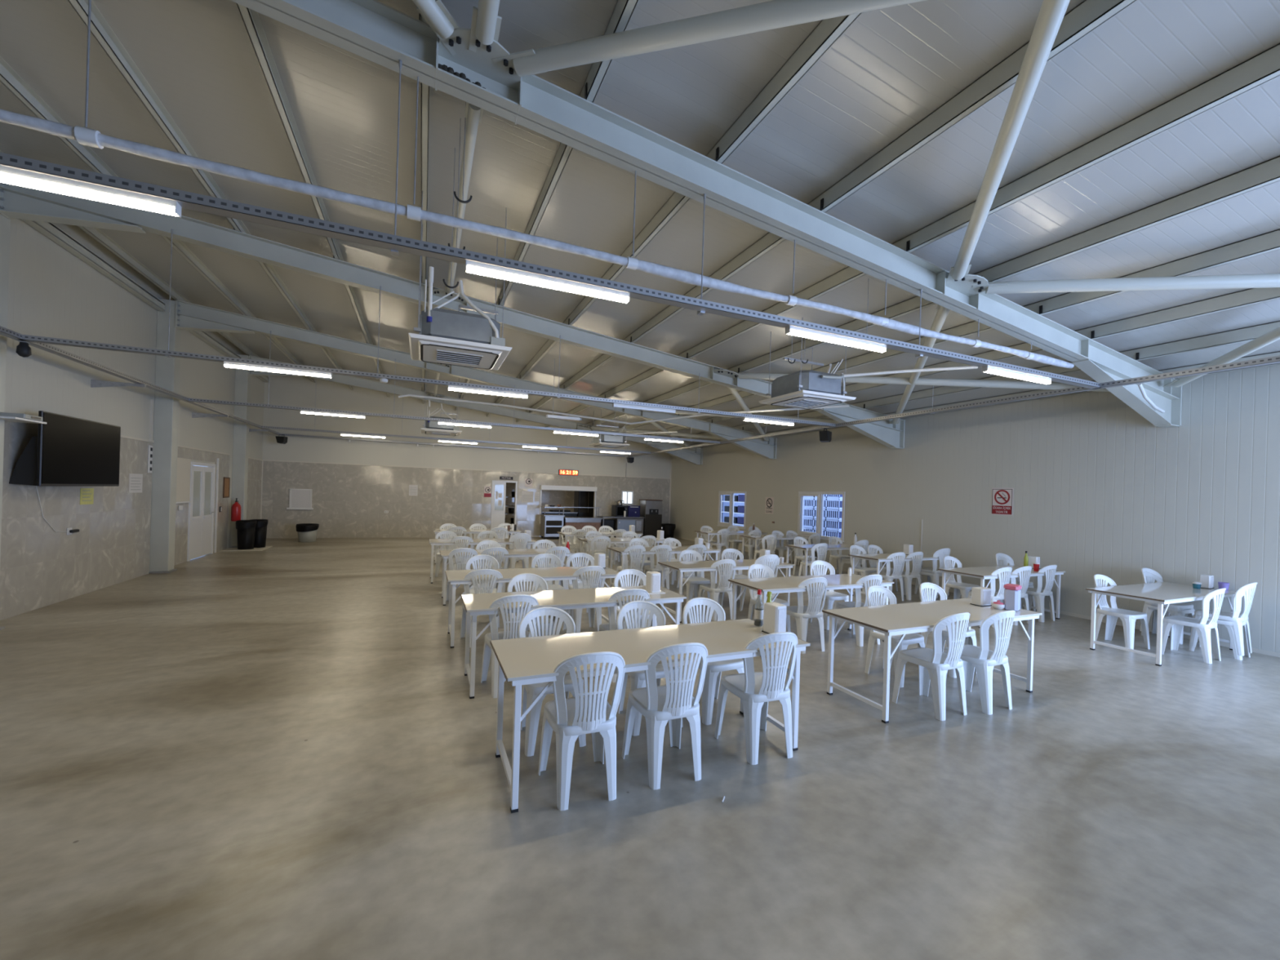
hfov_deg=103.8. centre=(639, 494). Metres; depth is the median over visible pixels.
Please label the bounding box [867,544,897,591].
plastic chair
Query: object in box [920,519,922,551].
conduit
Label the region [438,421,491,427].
lamp
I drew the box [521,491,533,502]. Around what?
paper notice
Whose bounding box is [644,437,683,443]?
lamp
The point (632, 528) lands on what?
napkin dispenser
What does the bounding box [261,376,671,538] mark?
wall
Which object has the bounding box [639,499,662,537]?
refrigerator
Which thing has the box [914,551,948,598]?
plastic chair
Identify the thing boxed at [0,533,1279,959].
floor
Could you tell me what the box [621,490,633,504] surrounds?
window
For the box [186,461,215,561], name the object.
door
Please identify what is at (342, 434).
lamp
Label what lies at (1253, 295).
ceiling beam
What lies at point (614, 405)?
lamp
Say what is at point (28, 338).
cable tray
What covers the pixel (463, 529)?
plastic chair
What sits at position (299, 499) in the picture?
notice board
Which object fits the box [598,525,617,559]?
plastic chair
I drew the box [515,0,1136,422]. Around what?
ceiling beam
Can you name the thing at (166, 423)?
steel column
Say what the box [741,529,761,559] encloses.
plastic chair
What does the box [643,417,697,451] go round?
pipe
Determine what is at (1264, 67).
ceiling beam
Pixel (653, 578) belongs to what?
napkin dispenser
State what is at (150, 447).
board
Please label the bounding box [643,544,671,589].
plastic chair
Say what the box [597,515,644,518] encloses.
countertop
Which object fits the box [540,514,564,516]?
countertop
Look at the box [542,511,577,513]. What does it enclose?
countertop
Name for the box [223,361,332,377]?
lamp
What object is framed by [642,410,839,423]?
pipe
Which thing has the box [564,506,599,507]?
shelf
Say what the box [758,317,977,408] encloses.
air conditioner
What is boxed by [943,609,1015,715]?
plastic chair
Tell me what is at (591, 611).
plastic chair
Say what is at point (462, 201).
ring
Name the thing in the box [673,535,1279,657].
baseboard
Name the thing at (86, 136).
cable tray
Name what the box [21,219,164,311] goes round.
beam
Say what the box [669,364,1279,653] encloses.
wall
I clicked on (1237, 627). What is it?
plastic chair
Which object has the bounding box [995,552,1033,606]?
plastic chair
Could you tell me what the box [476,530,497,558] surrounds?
plastic chair
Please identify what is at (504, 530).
plastic chair
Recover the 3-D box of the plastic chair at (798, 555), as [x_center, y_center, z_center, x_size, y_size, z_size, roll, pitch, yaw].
[3.769,1.423,11.460,0.428,0.870,0.485,2,0,-24]
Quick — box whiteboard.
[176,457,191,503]
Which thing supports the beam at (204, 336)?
attached to the steel column at (242, 380)
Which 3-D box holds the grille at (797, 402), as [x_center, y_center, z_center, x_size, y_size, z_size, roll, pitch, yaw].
[2.426,-1.332,7.329,0.440,0.010,0.400,2,0,-23]
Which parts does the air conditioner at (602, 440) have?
support rail, casing, panel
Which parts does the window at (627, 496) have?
pane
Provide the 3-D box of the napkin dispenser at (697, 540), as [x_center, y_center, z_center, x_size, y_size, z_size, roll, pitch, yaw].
[1.133,0.933,9.602,0.116,0.190,0.147,2,0,-29]
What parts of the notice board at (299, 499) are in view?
panel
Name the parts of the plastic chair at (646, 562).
backrest, seat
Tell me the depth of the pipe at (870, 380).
7.88 m
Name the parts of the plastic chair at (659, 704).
leg, leg, seat, leg, backrest, leg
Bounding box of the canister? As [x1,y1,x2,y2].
[1033,562,1039,571]
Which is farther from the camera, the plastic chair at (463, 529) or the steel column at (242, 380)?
the steel column at (242, 380)
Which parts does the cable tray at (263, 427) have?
hanger rod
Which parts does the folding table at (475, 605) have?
leg, leg, leg, leg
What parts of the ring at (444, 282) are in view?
rod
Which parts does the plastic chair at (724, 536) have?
leg, seat, backrest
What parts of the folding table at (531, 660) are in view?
leg, leg, leg, leg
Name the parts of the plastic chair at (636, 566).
leg, seat, leg, backrest, leg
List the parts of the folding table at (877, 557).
leg, leg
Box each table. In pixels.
[428,538,536,583]
[432,528,521,564]
[439,548,573,605]
[444,566,618,648]
[460,585,686,698]
[489,618,810,813]
[557,531,642,564]
[577,537,671,571]
[597,515,644,530]
[607,546,721,586]
[657,559,795,622]
[694,530,766,560]
[728,573,893,641]
[740,535,813,563]
[783,543,875,576]
[822,598,1042,723]
[848,552,949,596]
[937,564,1065,627]
[1085,582,1235,666]
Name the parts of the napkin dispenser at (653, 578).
plate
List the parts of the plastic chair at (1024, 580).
seat, leg, backrest, leg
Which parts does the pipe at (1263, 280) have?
plate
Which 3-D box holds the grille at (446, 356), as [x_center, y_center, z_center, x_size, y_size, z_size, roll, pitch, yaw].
[-1.935,-1.464,5.375,0.440,0.010,0.400,2,0,-23]
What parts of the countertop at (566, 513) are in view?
burner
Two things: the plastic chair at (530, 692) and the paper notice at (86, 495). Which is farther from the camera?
the paper notice at (86, 495)
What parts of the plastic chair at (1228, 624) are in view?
leg, seat, leg, backrest, leg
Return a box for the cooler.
[612,517,643,537]
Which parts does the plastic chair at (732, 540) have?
backrest, leg, seat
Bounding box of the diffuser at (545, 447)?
[522,446,556,448]
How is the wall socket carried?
attached to the wall at (53, 293)
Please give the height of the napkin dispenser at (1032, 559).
0.190 m
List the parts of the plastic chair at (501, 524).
backrest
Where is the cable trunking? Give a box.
[149,399,154,439]
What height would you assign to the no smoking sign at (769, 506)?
0.500 m
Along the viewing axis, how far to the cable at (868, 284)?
5.66 m
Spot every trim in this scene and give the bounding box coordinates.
[120,435,262,460]
[213,457,219,552]
[260,454,671,523]
[262,459,670,479]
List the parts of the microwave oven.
door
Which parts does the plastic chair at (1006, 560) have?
backrest, leg, leg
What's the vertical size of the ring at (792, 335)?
0.570 m
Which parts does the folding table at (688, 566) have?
leg, leg, leg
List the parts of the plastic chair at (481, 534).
backrest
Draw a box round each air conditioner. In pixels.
[408,191,511,370]
[420,373,462,435]
[589,408,677,448]
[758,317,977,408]
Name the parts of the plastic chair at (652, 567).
seat, backrest, leg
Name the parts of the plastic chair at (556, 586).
backrest, seat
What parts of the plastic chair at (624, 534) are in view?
leg, backrest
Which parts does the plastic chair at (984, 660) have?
leg, seat, leg, backrest, leg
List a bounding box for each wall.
[0,217,264,620]
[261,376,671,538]
[505,482,574,528]
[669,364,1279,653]
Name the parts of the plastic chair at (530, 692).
leg, leg, backrest, seat, leg, leg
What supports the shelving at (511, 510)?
on the floor
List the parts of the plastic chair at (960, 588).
leg, backrest, leg, seat, leg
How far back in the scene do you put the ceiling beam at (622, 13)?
4.16 m
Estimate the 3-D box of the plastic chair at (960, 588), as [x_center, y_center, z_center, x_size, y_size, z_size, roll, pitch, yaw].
[5.236,1.471,8.194,0.428,0.870,0.485,2,0,-24]
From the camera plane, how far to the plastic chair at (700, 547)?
9.17 m
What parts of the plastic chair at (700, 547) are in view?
leg, backrest, leg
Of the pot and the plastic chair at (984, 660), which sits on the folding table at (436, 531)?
the pot
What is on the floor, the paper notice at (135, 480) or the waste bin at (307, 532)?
the waste bin at (307, 532)
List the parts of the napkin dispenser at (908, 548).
plate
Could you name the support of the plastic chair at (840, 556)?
on the floor
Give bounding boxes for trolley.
[540,506,564,539]
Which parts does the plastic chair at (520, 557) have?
backrest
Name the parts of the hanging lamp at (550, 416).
rod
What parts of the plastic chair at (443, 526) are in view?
backrest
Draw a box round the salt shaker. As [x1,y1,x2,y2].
[848,567,851,576]
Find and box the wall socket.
[66,527,79,535]
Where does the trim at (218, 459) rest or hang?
attached to the wall at (53, 293)
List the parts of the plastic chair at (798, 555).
leg, backrest, leg, seat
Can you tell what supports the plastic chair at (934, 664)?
on the floor
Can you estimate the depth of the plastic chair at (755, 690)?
3.34 m
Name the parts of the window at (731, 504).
sash, pane, pane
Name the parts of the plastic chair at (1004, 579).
seat, leg, backrest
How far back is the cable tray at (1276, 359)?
6.70 m
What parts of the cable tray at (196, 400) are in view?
hanger rod, hanger rod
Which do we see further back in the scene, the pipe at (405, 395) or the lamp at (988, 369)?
the pipe at (405, 395)
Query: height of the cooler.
0.750 m
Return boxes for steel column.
[0,213,10,630]
[148,297,181,573]
[229,354,250,547]
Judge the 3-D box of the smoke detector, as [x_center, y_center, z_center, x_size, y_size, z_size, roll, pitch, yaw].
[-3.463,-1.542,6.794,0.100,0.050,0.100,2,0,-23]
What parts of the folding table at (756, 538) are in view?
leg, leg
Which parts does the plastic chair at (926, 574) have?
seat, leg, backrest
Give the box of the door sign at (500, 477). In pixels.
[499,476,512,479]
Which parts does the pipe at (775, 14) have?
plate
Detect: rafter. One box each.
[0,182,905,448]
[174,299,777,458]
[230,0,1182,427]
[248,355,702,465]
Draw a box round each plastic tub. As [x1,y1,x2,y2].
[1191,582,1201,588]
[1217,582,1229,590]
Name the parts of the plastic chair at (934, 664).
leg, leg, seat, leg, backrest, leg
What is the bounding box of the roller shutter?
[538,484,597,524]
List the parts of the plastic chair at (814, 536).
backrest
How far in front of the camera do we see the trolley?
18.32 m
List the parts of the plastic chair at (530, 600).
leg, leg, seat, backrest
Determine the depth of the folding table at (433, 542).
9.57 m
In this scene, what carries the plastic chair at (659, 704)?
on the floor
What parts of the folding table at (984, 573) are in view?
leg, leg, leg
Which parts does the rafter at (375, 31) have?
gusset plate, gusset plate, gusset plate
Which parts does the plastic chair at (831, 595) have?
backrest, leg, seat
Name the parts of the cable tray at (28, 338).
hanger rod, hanger rod, hanger rod, hanger rod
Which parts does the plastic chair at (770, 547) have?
seat, backrest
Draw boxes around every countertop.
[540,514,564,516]
[542,509,577,516]
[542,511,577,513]
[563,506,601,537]
[564,516,601,522]
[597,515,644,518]
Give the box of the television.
[8,410,120,486]
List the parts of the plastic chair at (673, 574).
backrest, leg, seat, leg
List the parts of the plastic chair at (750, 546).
leg, seat, leg, backrest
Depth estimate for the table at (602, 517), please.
19.40 m
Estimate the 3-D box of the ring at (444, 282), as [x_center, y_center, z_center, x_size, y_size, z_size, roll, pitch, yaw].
[-1.648,-2.437,4.429,0.134,1.237,0.016,2,0,-23]
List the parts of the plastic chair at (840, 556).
leg, backrest, leg, seat, leg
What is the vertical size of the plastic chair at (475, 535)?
0.870 m
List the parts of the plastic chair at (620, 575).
backrest, seat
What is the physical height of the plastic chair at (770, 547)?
0.870 m
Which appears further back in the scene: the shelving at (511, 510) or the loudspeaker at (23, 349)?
the shelving at (511, 510)
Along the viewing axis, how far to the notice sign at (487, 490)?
18.29 m
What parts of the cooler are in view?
door, control panel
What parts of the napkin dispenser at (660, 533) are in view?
plate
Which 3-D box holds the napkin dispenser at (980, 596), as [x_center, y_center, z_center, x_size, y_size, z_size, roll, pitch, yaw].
[3.399,1.016,4.993,0.156,0.170,0.117,2,0,-23]
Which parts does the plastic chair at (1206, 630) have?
leg, leg, seat, leg, backrest, leg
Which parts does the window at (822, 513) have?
sash, pane, pane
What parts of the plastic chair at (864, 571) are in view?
backrest, leg, seat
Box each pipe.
[397,394,848,424]
[412,0,460,55]
[432,372,439,395]
[444,102,483,294]
[468,0,502,52]
[492,0,925,76]
[590,426,723,439]
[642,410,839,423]
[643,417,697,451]
[727,386,770,441]
[730,372,1109,391]
[889,304,950,424]
[946,0,1070,283]
[971,273,1279,293]
[1163,326,1279,386]
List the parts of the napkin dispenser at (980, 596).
plate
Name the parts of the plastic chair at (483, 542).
backrest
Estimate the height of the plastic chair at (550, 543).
0.870 m
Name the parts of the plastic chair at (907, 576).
leg, seat, leg, backrest, leg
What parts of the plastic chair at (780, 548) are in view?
backrest, leg, seat, leg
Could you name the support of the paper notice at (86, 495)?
attached to the wall at (53, 293)
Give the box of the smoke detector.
[379,377,387,382]
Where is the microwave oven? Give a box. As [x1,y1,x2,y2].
[611,505,627,516]
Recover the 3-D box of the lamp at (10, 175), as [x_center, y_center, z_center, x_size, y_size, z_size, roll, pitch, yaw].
[-2.960,-1.523,2.436,1.130,0.062,0.060,2,0,-23]
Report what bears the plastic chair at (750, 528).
on the floor
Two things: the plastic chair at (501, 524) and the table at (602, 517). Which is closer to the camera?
the plastic chair at (501, 524)
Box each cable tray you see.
[0,0,1074,368]
[0,59,1101,389]
[0,325,282,435]
[17,228,835,426]
[187,330,720,444]
[261,377,651,453]
[280,433,625,457]
[628,355,1279,457]
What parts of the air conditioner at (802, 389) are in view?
hanger rod, hanger rod, support rail, casing, panel, hanger rod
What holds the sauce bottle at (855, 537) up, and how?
on the folding table at (830, 546)
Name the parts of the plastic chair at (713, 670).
backrest, leg, leg, seat, leg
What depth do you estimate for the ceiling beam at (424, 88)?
4.40 m
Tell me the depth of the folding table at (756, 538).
12.97 m
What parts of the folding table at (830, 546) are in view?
leg, leg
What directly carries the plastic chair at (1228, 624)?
on the floor
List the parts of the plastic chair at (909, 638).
leg, backrest, leg, seat, leg, leg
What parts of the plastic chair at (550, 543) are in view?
backrest, seat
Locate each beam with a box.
[0,56,315,382]
[0,150,259,357]
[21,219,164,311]
[67,0,353,390]
[186,329,240,358]
[236,3,389,397]
[255,375,268,382]
[418,12,429,404]
[454,0,638,410]
[486,12,862,416]
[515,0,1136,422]
[544,43,1279,426]
[586,155,1279,426]
[621,229,1279,428]
[624,287,1279,442]
[645,320,1279,447]
[689,351,1279,447]
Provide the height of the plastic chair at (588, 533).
0.870 m
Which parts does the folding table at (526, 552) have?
leg, leg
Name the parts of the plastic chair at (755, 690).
leg, leg, seat, leg, backrest, leg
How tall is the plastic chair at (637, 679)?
0.870 m
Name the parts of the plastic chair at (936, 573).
leg, seat, leg, backrest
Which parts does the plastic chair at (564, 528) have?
backrest, seat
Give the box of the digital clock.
[558,469,578,475]
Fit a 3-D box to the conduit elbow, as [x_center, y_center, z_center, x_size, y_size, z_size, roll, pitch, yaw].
[6.658,-1.250,6.543,0.970,0.277,0.064,2,0,-31]
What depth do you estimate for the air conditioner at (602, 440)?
14.74 m
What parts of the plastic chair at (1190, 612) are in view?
leg, backrest, leg, seat, leg, leg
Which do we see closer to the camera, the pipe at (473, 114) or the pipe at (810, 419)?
the pipe at (473, 114)
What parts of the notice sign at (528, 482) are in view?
text panel, plate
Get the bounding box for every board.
[147,444,152,472]
[222,476,230,497]
[286,488,313,509]
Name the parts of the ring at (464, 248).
rod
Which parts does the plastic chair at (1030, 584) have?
backrest, seat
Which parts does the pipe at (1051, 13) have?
plate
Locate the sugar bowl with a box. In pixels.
[991,600,1004,609]
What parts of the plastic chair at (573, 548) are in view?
leg, seat, backrest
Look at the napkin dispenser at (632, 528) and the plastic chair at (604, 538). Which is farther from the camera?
the napkin dispenser at (632, 528)
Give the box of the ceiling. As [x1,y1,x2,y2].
[0,0,1279,444]
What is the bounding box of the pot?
[511,524,514,530]
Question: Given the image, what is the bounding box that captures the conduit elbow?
[1137,382,1164,413]
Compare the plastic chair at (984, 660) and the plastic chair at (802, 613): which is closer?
the plastic chair at (984, 660)
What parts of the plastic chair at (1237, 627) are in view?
leg, seat, leg, backrest, leg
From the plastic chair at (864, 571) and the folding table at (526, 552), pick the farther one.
the plastic chair at (864, 571)
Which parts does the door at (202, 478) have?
pane, rail, pane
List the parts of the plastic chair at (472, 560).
backrest, seat, leg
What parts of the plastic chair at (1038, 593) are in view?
leg, leg, seat, backrest, leg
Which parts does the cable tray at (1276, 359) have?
hanger rod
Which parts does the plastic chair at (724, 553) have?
backrest, leg, seat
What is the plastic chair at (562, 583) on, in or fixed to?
on the floor
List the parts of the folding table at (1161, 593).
leg, leg, leg, leg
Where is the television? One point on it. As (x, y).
(66, 451)
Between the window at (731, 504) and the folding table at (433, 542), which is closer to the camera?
the folding table at (433, 542)
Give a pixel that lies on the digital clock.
(561, 472)
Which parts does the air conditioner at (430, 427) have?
panel, casing, support rail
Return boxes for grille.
[436,351,481,364]
[787,400,825,406]
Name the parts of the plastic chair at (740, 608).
backrest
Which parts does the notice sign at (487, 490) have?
text panel, plate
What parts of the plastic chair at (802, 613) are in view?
leg, seat, backrest, leg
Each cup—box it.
[705,542,710,548]
[780,556,783,563]
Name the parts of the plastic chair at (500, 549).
backrest, leg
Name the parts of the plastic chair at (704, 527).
backrest, seat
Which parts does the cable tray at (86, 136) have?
hanger rod, hanger rod, hanger rod, hanger rod, hanger rod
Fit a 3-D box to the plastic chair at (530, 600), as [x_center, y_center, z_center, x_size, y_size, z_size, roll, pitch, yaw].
[-1.146,1.277,4.446,0.428,0.870,0.485,2,0,-25]
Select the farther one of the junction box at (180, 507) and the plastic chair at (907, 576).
the junction box at (180, 507)
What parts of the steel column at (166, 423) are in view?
plate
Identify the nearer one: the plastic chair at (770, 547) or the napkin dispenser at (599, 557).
the napkin dispenser at (599, 557)
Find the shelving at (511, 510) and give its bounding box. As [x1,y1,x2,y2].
[504,491,515,524]
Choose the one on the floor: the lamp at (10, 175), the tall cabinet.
the tall cabinet
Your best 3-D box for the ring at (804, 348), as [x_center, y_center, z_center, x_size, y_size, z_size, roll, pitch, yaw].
[2.372,-2.134,7.208,0.134,0.514,0.016,2,0,-23]
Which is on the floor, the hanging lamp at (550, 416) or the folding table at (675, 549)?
the folding table at (675, 549)
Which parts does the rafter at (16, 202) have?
plate, gusset plate, gusset plate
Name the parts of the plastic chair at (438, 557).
leg, backrest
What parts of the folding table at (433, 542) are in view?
leg, leg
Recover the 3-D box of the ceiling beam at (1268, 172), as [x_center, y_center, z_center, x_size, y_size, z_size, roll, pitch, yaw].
[1.799,-2.309,9.355,0.065,0.145,22.200,2,0,-23]
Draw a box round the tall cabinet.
[573,490,594,516]
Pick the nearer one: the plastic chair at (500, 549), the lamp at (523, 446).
the plastic chair at (500, 549)
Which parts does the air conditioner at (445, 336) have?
hanger rod, hanger rod, panel, casing, support rail, hanger rod, hanger rod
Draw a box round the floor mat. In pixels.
[220,546,272,551]
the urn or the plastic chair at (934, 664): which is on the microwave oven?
the urn
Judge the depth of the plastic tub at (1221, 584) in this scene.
6.44 m
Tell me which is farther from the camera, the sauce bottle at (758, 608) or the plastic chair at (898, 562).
the plastic chair at (898, 562)
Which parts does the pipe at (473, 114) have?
plate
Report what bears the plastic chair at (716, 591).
on the floor
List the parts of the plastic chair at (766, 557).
leg, backrest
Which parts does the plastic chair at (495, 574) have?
leg, leg, backrest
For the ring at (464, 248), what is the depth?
4.07 m
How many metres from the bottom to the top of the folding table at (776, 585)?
0.750 m
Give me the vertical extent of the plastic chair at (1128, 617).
0.870 m
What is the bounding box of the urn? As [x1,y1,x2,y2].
[615,500,623,505]
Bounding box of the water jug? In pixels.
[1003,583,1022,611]
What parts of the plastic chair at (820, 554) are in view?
leg, seat, backrest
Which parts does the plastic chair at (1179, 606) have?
leg, backrest, leg, seat, leg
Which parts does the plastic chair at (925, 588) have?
leg, backrest, leg, leg, seat, leg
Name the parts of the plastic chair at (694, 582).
leg, backrest, seat, leg, leg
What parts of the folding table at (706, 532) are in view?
leg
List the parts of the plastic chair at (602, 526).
backrest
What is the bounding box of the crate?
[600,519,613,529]
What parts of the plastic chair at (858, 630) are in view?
leg, seat, leg, leg, backrest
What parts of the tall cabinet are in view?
door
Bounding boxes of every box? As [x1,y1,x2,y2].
[0,412,43,421]
[177,505,182,510]
[627,505,639,516]
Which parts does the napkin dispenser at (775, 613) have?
plate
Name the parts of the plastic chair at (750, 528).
backrest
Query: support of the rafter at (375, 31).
attached to the steel column
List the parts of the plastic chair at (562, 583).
backrest, leg, leg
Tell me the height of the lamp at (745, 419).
0.062 m
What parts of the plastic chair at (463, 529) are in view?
backrest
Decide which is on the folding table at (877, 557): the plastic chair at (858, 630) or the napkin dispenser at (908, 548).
the napkin dispenser at (908, 548)
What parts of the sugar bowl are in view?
lid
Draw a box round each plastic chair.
[435,530,457,577]
[439,523,456,560]
[445,526,466,563]
[445,547,478,600]
[448,536,473,570]
[459,568,502,648]
[465,554,499,627]
[469,523,486,549]
[475,540,502,588]
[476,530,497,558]
[480,546,508,592]
[480,594,538,697]
[487,527,507,563]
[497,523,513,549]
[506,533,531,568]
[506,573,553,635]
[508,536,530,568]
[518,606,586,756]
[531,553,564,610]
[532,539,555,582]
[537,651,625,810]
[544,546,569,589]
[560,525,578,559]
[562,565,605,633]
[566,528,586,565]
[566,552,598,620]
[582,525,598,559]
[585,530,606,565]
[589,536,611,567]
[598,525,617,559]
[599,588,649,682]
[606,528,626,564]
[613,568,657,626]
[616,545,645,586]
[616,600,682,736]
[622,531,638,565]
[622,642,707,789]
[628,537,650,582]
[638,535,656,571]
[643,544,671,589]
[662,537,682,584]
[676,544,706,591]
[678,549,710,608]
[682,597,744,724]
[697,559,736,621]
[700,525,717,557]
[709,528,729,559]
[714,631,797,764]
[720,548,753,599]
[727,525,745,555]
[739,558,778,611]
[740,554,779,608]
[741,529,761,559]
[747,526,766,555]
[747,564,790,631]
[754,534,777,570]
[771,530,792,564]
[785,530,804,564]
[786,577,827,653]
[792,536,817,576]
[797,533,821,567]
[798,542,827,576]
[808,560,848,630]
[827,536,849,573]
[834,573,882,646]
[840,539,868,574]
[840,542,867,569]
[849,545,876,591]
[864,585,924,687]
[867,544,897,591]
[872,551,905,601]
[890,551,923,599]
[892,612,969,720]
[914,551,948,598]
[915,547,950,595]
[920,582,977,678]
[943,555,980,599]
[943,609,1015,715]
[967,567,1012,627]
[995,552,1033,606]
[995,565,1031,625]
[996,556,1035,611]
[1026,564,1057,622]
[1093,573,1150,648]
[1139,568,1193,632]
[1141,572,1197,644]
[1161,587,1226,663]
[1188,587,1253,660]
[1190,582,1257,655]
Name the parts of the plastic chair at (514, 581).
backrest, seat, leg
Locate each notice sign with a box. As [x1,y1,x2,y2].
[484,486,491,497]
[524,478,532,487]
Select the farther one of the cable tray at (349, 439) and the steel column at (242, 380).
the cable tray at (349, 439)
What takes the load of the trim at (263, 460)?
attached to the wall at (300, 392)
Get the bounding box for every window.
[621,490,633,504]
[717,490,746,529]
[797,491,844,542]
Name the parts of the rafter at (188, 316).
plate, gusset plate, gusset plate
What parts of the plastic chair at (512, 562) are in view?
leg, leg, backrest, leg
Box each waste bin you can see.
[235,520,257,549]
[249,519,268,547]
[295,523,319,542]
[662,523,675,538]
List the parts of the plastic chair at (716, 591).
leg, leg, seat, leg, backrest, leg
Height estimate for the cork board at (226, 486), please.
0.520 m
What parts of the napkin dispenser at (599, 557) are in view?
plate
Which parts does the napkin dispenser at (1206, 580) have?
plate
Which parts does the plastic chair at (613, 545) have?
leg, leg, backrest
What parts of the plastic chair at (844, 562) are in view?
seat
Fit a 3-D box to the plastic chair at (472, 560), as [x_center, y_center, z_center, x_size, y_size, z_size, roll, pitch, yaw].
[-2.044,1.248,6.523,0.428,0.870,0.485,2,0,-21]
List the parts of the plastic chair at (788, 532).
backrest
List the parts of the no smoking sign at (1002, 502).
text panel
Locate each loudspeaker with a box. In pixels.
[15,340,31,357]
[275,434,287,444]
[626,455,634,462]
[818,427,831,442]
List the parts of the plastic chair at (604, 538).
backrest, leg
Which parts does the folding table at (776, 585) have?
leg, leg, leg, leg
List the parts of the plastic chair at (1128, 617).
leg, backrest, leg, seat, leg, leg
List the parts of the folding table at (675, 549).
leg, leg, leg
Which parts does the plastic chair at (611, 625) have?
leg, seat, backrest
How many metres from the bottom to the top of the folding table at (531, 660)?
0.750 m
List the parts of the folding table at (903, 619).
leg, leg, leg, leg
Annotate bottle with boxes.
[565,539,569,550]
[754,589,763,626]
[766,591,772,602]
[853,533,857,543]
[1023,551,1028,566]
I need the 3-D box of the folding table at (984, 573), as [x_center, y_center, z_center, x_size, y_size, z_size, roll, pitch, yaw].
[5.577,1.542,7.731,1.980,0.750,0.680,2,0,-23]
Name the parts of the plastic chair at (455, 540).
leg, backrest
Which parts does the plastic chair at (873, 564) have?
backrest, seat, leg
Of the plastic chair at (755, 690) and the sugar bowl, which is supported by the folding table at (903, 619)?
the sugar bowl
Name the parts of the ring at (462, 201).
rod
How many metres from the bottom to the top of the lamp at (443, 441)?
0.062 m
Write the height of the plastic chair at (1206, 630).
0.870 m
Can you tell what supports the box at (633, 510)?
on the table at (602, 517)
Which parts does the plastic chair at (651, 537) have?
backrest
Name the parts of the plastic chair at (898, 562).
seat, leg, backrest, leg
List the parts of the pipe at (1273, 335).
plate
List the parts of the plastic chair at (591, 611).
leg, leg, backrest, leg, leg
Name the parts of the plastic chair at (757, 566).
leg, backrest, seat, leg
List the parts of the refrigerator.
door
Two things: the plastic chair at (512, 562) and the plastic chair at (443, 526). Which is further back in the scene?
the plastic chair at (443, 526)
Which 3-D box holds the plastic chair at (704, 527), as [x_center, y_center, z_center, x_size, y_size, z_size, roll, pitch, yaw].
[2.020,1.367,14.647,0.428,0.870,0.485,2,0,-23]
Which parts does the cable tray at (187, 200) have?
hanger rod, hanger rod, hanger rod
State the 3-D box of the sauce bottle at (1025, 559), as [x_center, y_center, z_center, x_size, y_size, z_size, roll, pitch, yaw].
[6.245,1.051,8.111,0.060,0.270,0.058,2,0,-23]
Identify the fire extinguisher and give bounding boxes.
[231,497,241,521]
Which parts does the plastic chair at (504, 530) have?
backrest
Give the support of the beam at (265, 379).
attached to the steel column at (242, 380)
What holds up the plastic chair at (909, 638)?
on the floor
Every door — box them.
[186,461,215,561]
[490,480,517,534]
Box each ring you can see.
[442,147,458,288]
[448,118,465,249]
[453,102,472,203]
[787,335,795,363]
[801,347,808,363]
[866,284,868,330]
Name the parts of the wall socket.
plate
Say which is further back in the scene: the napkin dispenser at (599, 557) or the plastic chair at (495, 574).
the napkin dispenser at (599, 557)
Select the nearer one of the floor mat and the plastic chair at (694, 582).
the plastic chair at (694, 582)
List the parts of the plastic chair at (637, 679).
leg, leg, backrest, seat, leg, leg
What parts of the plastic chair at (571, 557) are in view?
leg, backrest, seat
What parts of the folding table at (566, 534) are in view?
leg, leg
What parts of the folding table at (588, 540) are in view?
leg, leg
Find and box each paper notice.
[80,488,93,504]
[128,473,142,493]
[408,484,417,495]
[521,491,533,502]
[534,492,539,501]
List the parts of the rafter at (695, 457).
plate, gusset plate, gusset plate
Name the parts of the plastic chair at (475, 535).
backrest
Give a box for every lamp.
[0,165,181,217]
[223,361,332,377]
[300,409,365,417]
[340,433,385,438]
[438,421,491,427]
[438,440,477,444]
[448,385,528,398]
[465,259,629,303]
[522,444,556,448]
[546,358,582,421]
[553,430,598,436]
[600,450,631,453]
[612,403,675,413]
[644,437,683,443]
[742,417,794,425]
[785,325,886,352]
[982,365,1051,384]
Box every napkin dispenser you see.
[524,530,531,536]
[594,552,605,568]
[629,524,635,532]
[645,571,665,594]
[657,530,665,539]
[694,537,702,548]
[759,549,770,556]
[761,601,786,633]
[903,544,913,555]
[969,586,991,606]
[1027,555,1039,568]
[1199,573,1213,589]
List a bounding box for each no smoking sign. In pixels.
[764,497,773,514]
[991,488,1013,515]
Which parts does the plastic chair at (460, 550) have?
leg, backrest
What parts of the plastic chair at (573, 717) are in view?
leg, leg, seat, backrest, leg, leg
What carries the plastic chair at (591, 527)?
on the floor
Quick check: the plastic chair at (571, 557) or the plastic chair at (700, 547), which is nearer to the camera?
the plastic chair at (571, 557)
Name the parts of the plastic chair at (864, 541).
leg, seat, backrest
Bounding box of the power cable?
[35,485,66,532]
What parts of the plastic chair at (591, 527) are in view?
backrest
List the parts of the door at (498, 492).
pane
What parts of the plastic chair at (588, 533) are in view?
backrest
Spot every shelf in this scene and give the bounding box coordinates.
[0,416,46,423]
[541,506,564,507]
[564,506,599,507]
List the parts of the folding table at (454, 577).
leg, leg, leg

